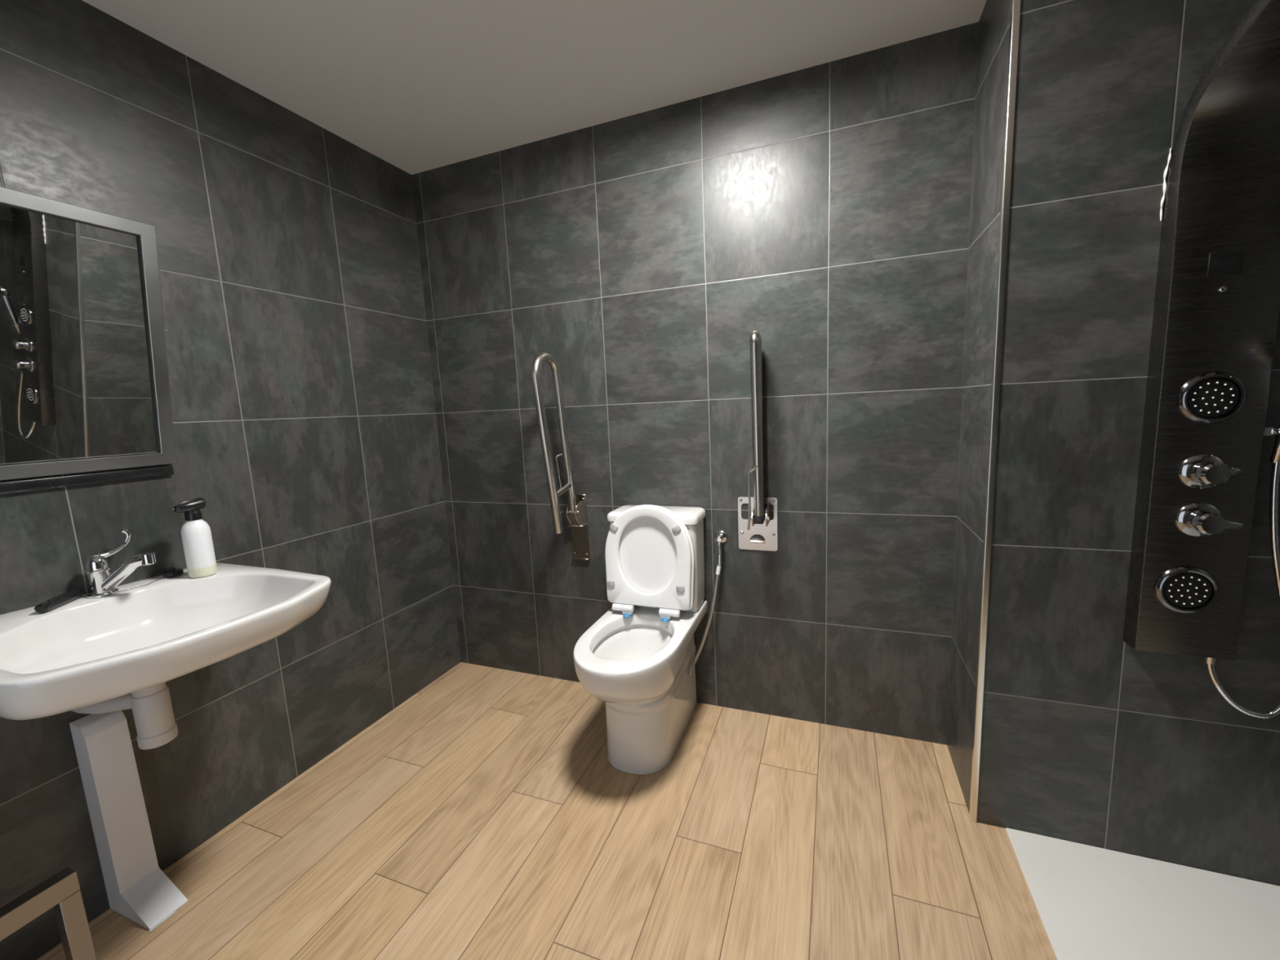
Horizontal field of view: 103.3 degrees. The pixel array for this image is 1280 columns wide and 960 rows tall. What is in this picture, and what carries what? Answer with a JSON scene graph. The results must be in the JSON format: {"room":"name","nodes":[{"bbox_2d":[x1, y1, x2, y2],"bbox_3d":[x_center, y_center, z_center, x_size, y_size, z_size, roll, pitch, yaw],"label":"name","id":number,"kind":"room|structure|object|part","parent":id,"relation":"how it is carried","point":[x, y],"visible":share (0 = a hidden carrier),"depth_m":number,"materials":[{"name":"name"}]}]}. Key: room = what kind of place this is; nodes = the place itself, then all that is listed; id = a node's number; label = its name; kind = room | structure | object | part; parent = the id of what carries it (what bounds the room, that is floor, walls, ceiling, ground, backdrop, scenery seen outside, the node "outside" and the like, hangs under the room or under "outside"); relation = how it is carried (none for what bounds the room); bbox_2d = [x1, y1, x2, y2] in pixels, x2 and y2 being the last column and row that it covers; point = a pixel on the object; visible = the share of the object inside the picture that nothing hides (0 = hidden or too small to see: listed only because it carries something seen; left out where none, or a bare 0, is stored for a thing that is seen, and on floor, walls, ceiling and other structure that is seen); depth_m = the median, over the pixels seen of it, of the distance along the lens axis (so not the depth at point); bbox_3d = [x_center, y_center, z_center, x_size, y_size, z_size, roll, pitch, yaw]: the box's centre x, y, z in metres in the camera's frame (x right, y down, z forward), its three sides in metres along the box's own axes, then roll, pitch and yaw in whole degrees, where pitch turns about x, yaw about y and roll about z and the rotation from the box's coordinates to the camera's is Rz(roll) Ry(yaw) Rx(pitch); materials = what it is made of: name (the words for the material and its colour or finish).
{"room":"accessible bathroom","nodes":[
{"label":"accessible bathroom","id":0,"kind":"room"},
{"bbox_2d":[0,0,460,959],"bbox_3d":[-1.520,-0.046,1.437,0.120,2.450,2.720,1,9,21],"label":"wall","id":1,"kind":"structure","parent":0,"point":[304,413],"depth_m":1.70,"materials":[{"name":"tile"}]},
{"bbox_2d":[0,186,176,493],"bbox_3d":[-1.468,-0.326,1.241,0.113,0.697,0.521,1,9,21],"label":"mirror","id":2,"kind":"object","parent":1,"relation":"attached to","point":[84,379],"visible":1,"depth_m":1.30,"materials":[{"name":"mirror glass"},{"name":"satin steel"},{"name":"black plastic"}]},
{"bbox_3d":[-1.499,0.005,1.307,0.014,0.027,0.483,1,9,21],"label":"wall rail","id":3,"kind":"part","parent":2,"relation":"part of","materials":[{"name":"black plastic"}]},
{"bbox_2d":[0,562,331,719],"bbox_3d":[-1.188,0.394,1.243,0.646,0.182,0.647,1,9,21],"label":"washbasin","id":4,"kind":"object","parent":1,"relation":"attached to","point":[82,651],"visible":0.98,"depth_m":1.21,"materials":[{"name":"ceramic"}]},
{"bbox_2d":[34,588,84,613],"bbox_3d":[-1.456,0.302,1.271,0.028,0.027,0.127,-5,8,-18],"label":"brush","id":5,"kind":"object","parent":4,"relation":"on","point":[54,602],"visible":1,"depth_m":1.25,"materials":[{"name":"black plastic"}]},
{"bbox_2d":[83,527,155,598],"bbox_3d":[-1.371,0.219,1.338,0.178,0.167,0.107,1,9,21],"label":"tap","id":6,"kind":"object","parent":4,"relation":"on","point":[102,582],"visible":1,"depth_m":1.33,"materials":[{"name":"silver metal"}]},
{"bbox_3d":[-1.420,0.170,1.367,0.017,0.074,0.075,1,9,24],"label":"lever","id":7,"kind":"part","parent":6,"relation":"part of","materials":[{"name":"silver metal"}]},
{"bbox_3d":[-1.358,0.245,1.337,0.146,0.099,0.033,-2,8,3],"label":"spout","id":8,"kind":"part","parent":6,"relation":"part of","materials":[{"name":"silver metal"}]},
{"bbox_2d":[71,682,177,749],"bbox_3d":[-1.368,0.594,1.336,0.264,0.202,0.078,-1,8,8],"label":"trap","id":9,"kind":"object","parent":4,"relation":"attached to","point":[156,726],"visible":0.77,"depth_m":1.31,"materials":[{"name":"white plastic"}]},
{"bbox_2d":[118,567,183,592],"bbox_3d":[-1.381,0.280,1.439,0.047,0.026,0.162,-3,8,1],"label":"plug","id":10,"kind":"object","parent":4,"relation":"on","point":[172,572],"visible":1,"depth_m":1.48,"materials":[{"name":"black rubber"}]},
{"bbox_3d":[-1.385,0.293,1.417,0.021,0.007,0.117,-1,8,9],"label":"bead chain","id":11,"kind":"part","parent":10,"relation":"part of","materials":[{"name":"silver metal"}]},
{"bbox_2d":[171,497,217,577],"bbox_3d":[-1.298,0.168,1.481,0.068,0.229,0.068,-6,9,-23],"label":"soap bottle","id":12,"kind":"object","parent":4,"relation":"on","point":[196,533],"visible":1,"depth_m":1.46,"materials":[{"name":"plastic"}]},
{"bbox_2d":[82,0,986,174],"bbox_3d":[-0.017,-1.284,0.594,3.510,0.100,2.840,1,9,21],"label":"ceiling","id":13,"kind":"structure","parent":0,"point":[418,86],"depth_m":1.61,"materials":[{"name":"paint"}]},
{"bbox_2d":[36,662,1057,959],"bbox_3d":[0.098,1.238,0.953,3.510,0.100,2.840,1,9,21],"label":"floor","id":14,"kind":"structure","parent":0,"point":[487,815],"depth_m":1.52,"materials":[{"name":"brown wood"}]},
{"bbox_2d":[0,866,96,959],"bbox_3d":[-1.337,1.072,1.013,0.035,0.340,0.338,1,9,21],"label":"metal stand","id":15,"kind":"object","parent":14,"relation":"on","point":[61,891],"visible":1,"depth_m":1.12,"materials":[{"name":"metal"}]},
{"bbox_3d":[-1.282,1.074,1.157,0.035,0.291,0.034,1,9,21],"label":"leg","id":16,"kind":"part","parent":15,"relation":"part of","materials":[{"name":"metal"}]},
{"bbox_2d":[69,710,187,932],"bbox_3d":[-1.383,0.912,1.374,0.196,0.560,0.088,1,9,21],"label":"pedestal","id":17,"kind":"object","parent":14,"relation":"on","point":[137,889],"visible":0.99,"depth_m":1.38,"materials":[{"name":"white ceramic"}]},
{"bbox_2d":[573,504,707,774],"bbox_3d":[-0.004,0.584,1.926,0.386,0.930,0.676,1,9,21],"label":"toilet","id":18,"kind":"object","parent":14,"relation":"on","point":[637,659],"visible":1,"depth_m":1.97,"materials":[{"name":"ceramic"}]},
{"bbox_3d":[0.004,0.802,1.953,0.374,0.482,0.668,1,9,21],"label":"bowl","id":19,"kind":"part","parent":18,"relation":"part of","materials":[{"name":"ceramic"}]},
{"bbox_3d":[0.028,0.305,2.012,0.362,0.398,0.054,1,9,21],"label":"seat","id":20,"kind":"part","parent":18,"relation":"part of","materials":[{"name":"white plastic"}]},
{"bbox_3d":[0.036,0.304,2.033,0.374,0.410,0.054,1,9,21],"label":"lid","id":21,"kind":"part","parent":18,"relation":"part of","materials":[{"name":"white plastic"}]},
{"bbox_3d":[0.067,0.143,2.102,0.386,0.039,0.171,1,9,21],"label":"cistern lid","id":22,"kind":"part","parent":18,"relation":"part of","materials":[{"name":"ceramic"}]},
{"bbox_2d":[1005,827,1279,959],"bbox_3d":[1.284,1.161,0.740,0.902,0.004,1.375,1,9,21],"label":"shower tray","id":23,"kind":"object","parent":14,"relation":"on","point":[1091,903],"visible":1,"depth_m":1.28,"materials":[{"name":"ceramic"}]},
{"bbox_2d":[411,22,978,745],"bbox_3d":[0.063,-0.228,2.206,2.280,2.450,0.120,1,9,21],"label":"wall","id":24,"kind":"structure","parent":0,"point":[823,211],"depth_m":2.00,"materials":[{"name":"tile"}]},
{"bbox_2d":[531,351,590,560],"bbox_3d":[-0.350,-0.067,2.164,0.096,0.928,0.298,1,9,21],"label":"grab rail","id":25,"kind":"object","parent":24,"relation":"attached to","point":[576,510],"visible":1,"depth_m":2.15,"materials":[{"name":"silver metal"}]},
{"bbox_3d":[-0.283,0.219,2.337,0.089,0.308,0.016,1,9,21],"label":"wall plate","id":26,"kind":"part","parent":25,"relation":"part of","materials":[{"name":"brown metal"}]},
{"bbox_2d":[714,530,727,546],"bbox_3d":[0.328,0.242,2.080,0.052,0.056,0.062,1,9,21],"label":"angle valve","id":27,"kind":"object","parent":24,"relation":"attached to","point":[721,536],"visible":1,"depth_m":2.09,"materials":[{"name":"silver metal"}]},
{"bbox_2d":[688,546,722,675],"bbox_3d":[0.267,0.541,2.100,0.165,0.539,0.032,-5,8,-16],"label":"supply hose","id":28,"kind":"object","parent":27,"relation":"hanging from","point":[719,555],"visible":1,"depth_m":2.11,"materials":[{"name":"silver metal"}]},
{"bbox_3d":[0.319,0.244,2.057,0.032,0.010,0.013,1,9,21],"label":"handle","id":29,"kind":"part","parent":27,"relation":"part of","materials":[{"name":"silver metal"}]},
{"bbox_2d":[737,330,777,551],"bbox_3d":[0.427,-0.123,1.911,0.155,0.852,0.194,1,9,21],"label":"grab rail","id":30,"kind":"object","parent":24,"relation":"attached to","point":[759,522],"visible":1,"depth_m":1.87,"materials":[{"name":"metal"}]},
{"bbox_3d":[0.475,0.177,2.043,0.155,0.218,0.005,1,9,21],"label":"wall plate","id":31,"kind":"part","parent":30,"relation":"part of","materials":[{"name":"metal"}]},
{"bbox_2d":[946,0,1279,886],"bbox_3d":[1.578,-0.186,1.425,1.110,2.450,0.494,1,9,21],"label":"wall","id":32,"kind":"structure","parent":0,"point":[1090,738],"depth_m":1.34,"materials":[{"name":"tile"}]},
{"bbox_2d":[968,0,1020,822],"bbox_3d":[0.978,-0.155,1.399,0.016,2.449,0.016,1,9,21],"label":"trim","id":33,"kind":"structure","parent":32,"relation":"attached to","point":[1015,4],"depth_m":1.38,"materials":[{"name":"silver metal"}]},
{"bbox_2d":[1160,147,1171,221],"bbox_3d":[1.248,-0.701,1.202,0.010,0.160,0.012,1,9,21],"label":"smear","id":34,"kind":"object","parent":32,"relation":"attached to","point":[1166,171],"visible":1,"depth_m":1.20,"materials":[{"name":"white"}]},
{"bbox_2d":[1122,0,1279,660],"bbox_3d":[1.293,-0.222,0.977,0.253,1.400,0.526,1,9,21],"label":"shower column","id":35,"kind":"structure","parent":32,"relation":"attached to","point":[1217,300],"depth_m":1.17,"materials":[{"name":"metal"}]},
{"bbox_3d":[1.340,0.100,1.198,0.086,0.086,0.060,1,9,21],"label":"mixer knob","id":36,"kind":"part","parent":35,"relation":"part of","materials":[{"name":"silver metal"}]},
{"bbox_3d":[1.332,-0.016,1.183,0.086,0.086,0.060,1,9,21],"label":"mixer knob","id":37,"kind":"part","parent":35,"relation":"part of","materials":[{"name":"silver metal"}]},
{"bbox_3d":[1.351,0.102,1.179,0.075,0.027,0.026,1,9,21],"label":"lever","id":38,"kind":"part","parent":35,"relation":"part of","materials":[{"name":"silver metal"}]},
{"bbox_3d":[1.336,-0.014,1.165,0.064,0.032,0.026,1,9,21],"label":"lever","id":39,"kind":"part","parent":35,"relation":"part of","materials":[{"name":"silver metal"}]},
{"bbox_2d":[1271,423,1279,454],"bbox_3d":[1.461,-0.190,1.120,0.072,0.277,0.094,1,9,21],"label":"shower","id":40,"kind":"object","parent":35,"relation":"attached to","point":[1276,449],"visible":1,"depth_m":1.17,"materials":[{"name":"silver metal"}]},
{"bbox_2d":[1204,453,1279,718],"bbox_3d":[1.493,0.260,1.220,0.154,0.656,0.034,1,9,21],"label":"shower hose","id":41,"kind":"object","parent":40,"relation":"hanging from","point":[1275,459],"visible":0.98,"depth_m":1.20,"materials":[{"name":"silver metal"}]}
]}

